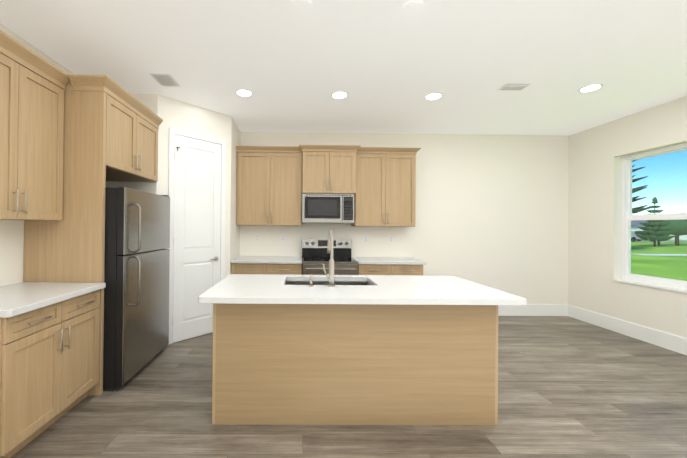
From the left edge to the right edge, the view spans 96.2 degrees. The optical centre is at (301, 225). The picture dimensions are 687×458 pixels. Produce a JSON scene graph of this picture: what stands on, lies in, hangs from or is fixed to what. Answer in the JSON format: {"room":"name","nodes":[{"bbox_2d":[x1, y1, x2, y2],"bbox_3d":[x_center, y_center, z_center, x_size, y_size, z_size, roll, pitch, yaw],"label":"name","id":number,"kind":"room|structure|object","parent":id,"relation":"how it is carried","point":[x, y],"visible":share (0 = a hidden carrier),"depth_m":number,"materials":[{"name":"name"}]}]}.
{"room":"kitchen","nodes":[
{"label":"kitchen","id":0,"kind":"room"},
{"bbox_2d":[0,23,686,342],"bbox_3d":[1.057,-0.041,1.524,6.910,2.880,6.950,1,0,-1],"label":"wall","id":1,"kind":"structure","parent":0,"point":[534,219],"depth_m":4.85,"materials":[{"name":"paint"}]},
{"bbox_2d":[0,30,69,220],"bbox_3d":[-2.060,-0.625,2.048,0.376,1.170,0.862,1,0,-1],"label":"upper cabinet","id":2,"kind":"object","parent":1,"relation":"attached to","point":[32,86],"visible":1,"depth_m":2.17,"materials":[{"name":"brown wood"}]},
{"bbox_2d":[172,135,220,342],"bbox_3d":[-1.279,0.157,3.802,0.072,2.455,0.628,0,0,44],"label":"pantry door","id":3,"kind":"structure","parent":1,"relation":"in","point":[197,218],"depth_m":3.79,"materials":[{"name":"white wood"}]},
{"bbox_2d":[168,128,225,344],"bbox_3d":[-1.294,0.127,3.822,0.018,2.528,0.750,0,0,44],"label":"door frame","id":4,"kind":"structure","parent":1,"relation":"attached to","point":[172,132],"depth_m":3.59,"materials":[{"name":"white wood"}]},
{"bbox_2d":[255,234,258,241],"bbox_3d":[-0.707,0.201,4.824,0.070,0.114,0.008,1,0,-1],"label":"wall outlet","id":5,"kind":"object","parent":1,"relation":"attached to","point":[256,237],"visible":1,"depth_m":4.82,"materials":[{"name":"white plastic"}]},
{"bbox_2d":[236,145,301,224],"bbox_3d":[-0.485,-0.575,4.643,0.970,1.156,0.381,1,0,-1],"label":"upper cabinet","id":6,"kind":"object","parent":1,"relation":"attached to","point":[273,183],"depth_m":4.51,"materials":[{"name":"brown wood"}]},
{"bbox_2d":[300,145,355,196],"bbox_3d":[0.395,-0.804,4.633,0.783,0.683,0.420,1,0,-1],"label":"upper cabinet","id":7,"kind":"object","parent":1,"relation":"attached to","point":[324,169],"depth_m":4.43,"materials":[{"name":"brown wood"}]},
{"bbox_2d":[302,193,353,222],"bbox_3d":[0.381,-0.247,4.639,0.758,0.423,0.398,1,0,-1],"label":"microwave","id":8,"kind":"object","parent":7,"relation":"attached to","point":[327,208],"visible":1,"depth_m":4.44,"materials":[{"name":"silver metal"}]},
{"bbox_2d":[364,235,367,242],"bbox_3d":[1.013,0.216,4.843,0.070,0.114,0.008,1,0,-1],"label":"wall outlet","id":9,"kind":"object","parent":1,"relation":"attached to","point":[365,238],"visible":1,"depth_m":4.84,"materials":[{"name":"white plastic"}]},
{"bbox_2d":[352,145,420,226],"bbox_3d":[1.262,-0.560,4.661,0.951,1.156,0.381,1,0,-1],"label":"upper cabinet","id":10,"kind":"object","parent":1,"relation":"attached to","point":[385,176],"depth_m":4.53,"materials":[{"name":"brown wood"}]},
{"bbox_2d":[498,304,567,315],"bbox_3d":[2.957,1.340,4.855,2.508,0.186,0.016,1,0,-1],"label":"baseboard","id":11,"kind":"structure","parent":1,"relation":"attached to","point":[529,309],"depth_m":4.86,"materials":[{"name":"white wood"}]},
{"bbox_2d":[568,304,686,354],"bbox_3d":[4.274,1.334,1.552,0.016,0.186,6.652,1,0,-1],"label":"baseboard","id":12,"kind":"structure","parent":1,"relation":"attached to","point":[675,343],"depth_m":3.92,"materials":[{"name":"white wood"}]},
{"bbox_2d":[613,279,686,292],"bbox_3d":[4.362,0.743,3.502,0.238,0.020,1.346,1,0,-1],"label":"window sill","id":13,"kind":"structure","parent":1,"relation":"attached to","point":[654,286],"depth_m":3.73,"materials":[{"name":"white wood"}]},
{"bbox_2d":[622,143,686,289],"bbox_3d":[4.414,-0.103,3.507,0.084,1.676,1.346,1,0,-1],"label":"window unit","id":14,"kind":"structure","parent":1,"relation":"in","point":[628,217],"depth_m":3.97,"materials":[{"name":"plastic"}]},
{"bbox_2d":[0,0,686,135],"bbox_3d":[1.035,-1.541,1.532,7.140,0.120,7.250,1,0,-1],"label":"ceiling","id":15,"kind":"structure","parent":0,"point":[387,66],"depth_m":2.69,"materials":[{"name":"white paint"}]},
{"bbox_2d":[150,74,179,86],"bbox_3d":[-1.404,-1.488,3.149,0.200,0.012,0.270,1,0,-1],"label":"ceiling vent","id":16,"kind":"object","parent":15,"relation":"in","point":[166,80],"visible":1,"depth_m":3.13,"materials":[{"name":"white plastic"}]},
{"bbox_2d":[235,89,252,96],"bbox_3d":[-0.647,-1.482,3.428,0.196,0.007,0.196,1,0,-1],"label":"recessed light","id":17,"kind":"object","parent":15,"relation":"in","point":[244,92],"visible":1,"depth_m":3.41,"materials":[{"name":"white plastic"}]},
{"bbox_2d":[291,0,311,12],"bbox_3d":[-0.001,-1.483,2.064,0.144,0.008,0.144,1,0,-1],"label":"cover plate","id":18,"kind":"object","parent":15,"relation":"attached to","point":[301,6],"visible":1,"depth_m":2.06,"materials":[{"name":"white paint"}]},
{"bbox_2d":[331,91,347,98],"bbox_3d":[0.427,-1.472,3.460,0.196,0.007,0.196,1,0,-1],"label":"recessed light","id":19,"kind":"object","parent":15,"relation":"in","point":[339,94],"visible":1,"depth_m":3.44,"materials":[{"name":"white plastic"}]},
{"bbox_2d":[401,0,422,15],"bbox_3d":[0.748,-1.476,2.079,0.144,0.008,0.144,1,0,-1],"label":"cover plate","id":20,"kind":"object","parent":15,"relation":"attached to","point":[411,7],"visible":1,"depth_m":2.07,"materials":[{"name":"white paint"}]},
{"bbox_2d":[424,92,442,99],"bbox_3d":[1.496,-1.463,3.471,0.196,0.007,0.196,1,0,-1],"label":"recessed light","id":21,"kind":"object","parent":15,"relation":"in","point":[434,96],"visible":1,"depth_m":3.46,"materials":[{"name":"white plastic"}]},
{"bbox_2d":[497,83,530,90],"bbox_3d":[2.236,-1.456,3.230,0.260,0.010,0.160,1,0,-1],"label":"ceiling vent","id":22,"kind":"object","parent":15,"relation":"in","point":[513,86],"visible":1,"depth_m":3.20,"materials":[{"name":"white plastic"}]},
{"bbox_2d":[578,84,603,92],"bbox_3d":[3.055,-1.451,3.239,0.196,0.007,0.196,1,0,-1],"label":"recessed light","id":23,"kind":"object","parent":15,"relation":"in","point":[590,88],"visible":1,"depth_m":3.23,"materials":[{"name":"white plastic"}]},
{"bbox_2d":[11,316,686,457],"bbox_3d":[1.009,1.459,1.516,7.140,0.120,7.250,1,0,-1],"label":"floor","id":24,"kind":"structure","parent":0,"point":[569,387],"depth_m":2.22,"materials":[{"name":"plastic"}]},
{"bbox_2d":[0,282,105,457],"bbox_3d":[-1.925,0.918,2.059,0.674,0.916,0.826,1,0,-1],"label":"base cabinet","id":25,"kind":"object","parent":24,"relation":"on","point":[49,353],"visible":1,"depth_m":1.97,"materials":[{"name":"brown wood"}]},
{"bbox_2d":[23,74,162,394],"bbox_3d":[-1.922,0.088,2.948,0.684,2.585,1.026,1,0,-1],"label":"tall cabinet","id":26,"kind":"object","parent":24,"relation":"on","point":[111,127],"visible":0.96,"depth_m":2.49,"materials":[{"name":"brown wood"}]},
{"bbox_2d":[103,187,169,390],"bbox_3d":[-1.814,0.523,2.976,0.810,1.718,0.895,1,0,-1],"label":"refrigerator","id":27,"kind":"object","parent":24,"relation":"on","point":[136,281],"visible":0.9,"depth_m":2.66,"materials":[{"name":"silver metal"}]},
{"bbox_2d":[230,256,301,274],"bbox_3d":[-0.492,0.943,4.498,0.981,0.916,0.655,1,0,-1],"label":"base cabinet","id":28,"kind":"object","parent":24,"relation":"on","point":[285,265],"visible":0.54,"depth_m":4.21,"materials":[{"name":"brown wood"}]},
{"bbox_2d":[302,239,358,274],"bbox_3d":[0.385,0.809,4.452,0.766,1.200,0.687,1,0,-1],"label":"range","id":29,"kind":"object","parent":24,"relation":"on","point":[315,256],"visible":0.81,"depth_m":4.67,"materials":[{"name":"silver metal"}]},
{"bbox_2d":[212,306,497,424],"bbox_3d":[0.375,0.960,2.578,2.004,0.878,0.873,1,0,-1],"label":"kitchen island","id":30,"kind":"object","parent":24,"relation":"on","point":[330,348],"depth_m":2.14,"materials":[{"name":"brown wood"}]},
{"bbox_2d":[198,274,526,305],"bbox_3d":[0.402,0.502,2.499,2.184,0.039,0.980,1,0,-1],"label":"island countertop","id":31,"kind":"structure","parent":30,"relation":"on","point":[235,289],"depth_m":2.21,"materials":[{"name":"white stone"}]},
{"bbox_2d":[309,230,334,286],"bbox_3d":[0.158,0.259,2.488,0.210,0.442,0.231,1,0,-1],"label":"faucet","id":32,"kind":"object","parent":31,"relation":"on","point":[330,237],"depth_m":2.39,"materials":[{"name":"silver metal"}]},
{"bbox_2d":[285,281,370,284],"bbox_3d":[0.233,0.631,2.662,0.786,0.220,0.426,1,0,-1],"label":"sink","id":33,"kind":"object","parent":31,"relation":"in","point":[286,282],"depth_m":2.86,"materials":[{"name":"silver metal"}]},
{"bbox_2d":[351,257,425,275],"bbox_3d":[1.237,0.959,4.517,0.938,0.916,0.655,1,0,-1],"label":"base cabinet","id":34,"kind":"object","parent":24,"relation":"on","point":[389,266],"visible":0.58,"depth_m":4.23,"materials":[{"name":"brown wood"}]},
{"label":"outside","id":35,"kind":"structure","parent":0,"visible":0},
{"bbox_2d":[631,240,686,280],"bbox_3d":[131.701,3.203,51.336,255.510,0.200,340.000,1,0,-1],"label":"ground","id":36,"kind":"structure","parent":35,"point":[668,266],"depth_m":16.91,"materials":[{"name":"green plant"}]},
{"bbox_2d":[632,160,654,213],"bbox_3d":[24.700,-6.225,24.118,4.271,16.500,4.221,1,0,-1],"label":"tree","id":37,"kind":"object","parent":36,"relation":"on","point":[636,209],"depth_m":23.12,"materials":[{"name":"green plant"}]},
{"bbox_2d":[635,197,676,246],"bbox_3d":[36.138,-0.387,31.322,2.764,5.100,2.774,1,0,-1],"label":"tree","id":38,"kind":"object","parent":36,"relation":"on","point":[657,234],"depth_m":30.87,"materials":[{"name":"green plant"}]},
{"bbox_2d":[631,220,686,239],"bbox_3d":[63.390,0.796,58.591,12.800,3.500,9.000,0,0,11],"label":"house","id":39,"kind":"structure","parent":36,"relation":"on","point":[641,225],"depth_m":55.13,"materials":[{"name":"white paint"}]},
{"bbox_2d":[631,241,686,255],"bbox_3d":[127.778,2.970,34.542,243.730,0.020,26.500,1,0,-1],"label":"ground","id":40,"kind":"structure","parent":36,"relation":"on","point":[662,254],"depth_m":20.82,"materials":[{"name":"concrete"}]},
{"bbox_2d":[631,231,652,241],"bbox_3d":[48.538,1.601,44.421,4.500,1.480,1.960,1,0,-1],"label":"car","id":41,"kind":"object","parent":40,"relation":"on","point":[634,236],"depth_m":43.56,"materials":[{"name":"silver metal"}]},
{"bbox_2d":[657,219,686,245],"bbox_3d":[41.408,0.653,33.996,4.597,3.140,3.900,1,0,-1],"label":"clump","id":42,"kind":"object","parent":36,"relation":"on","point":[677,223],"depth_m":32.78,"materials":[{"name":"green plant"}]}
]}

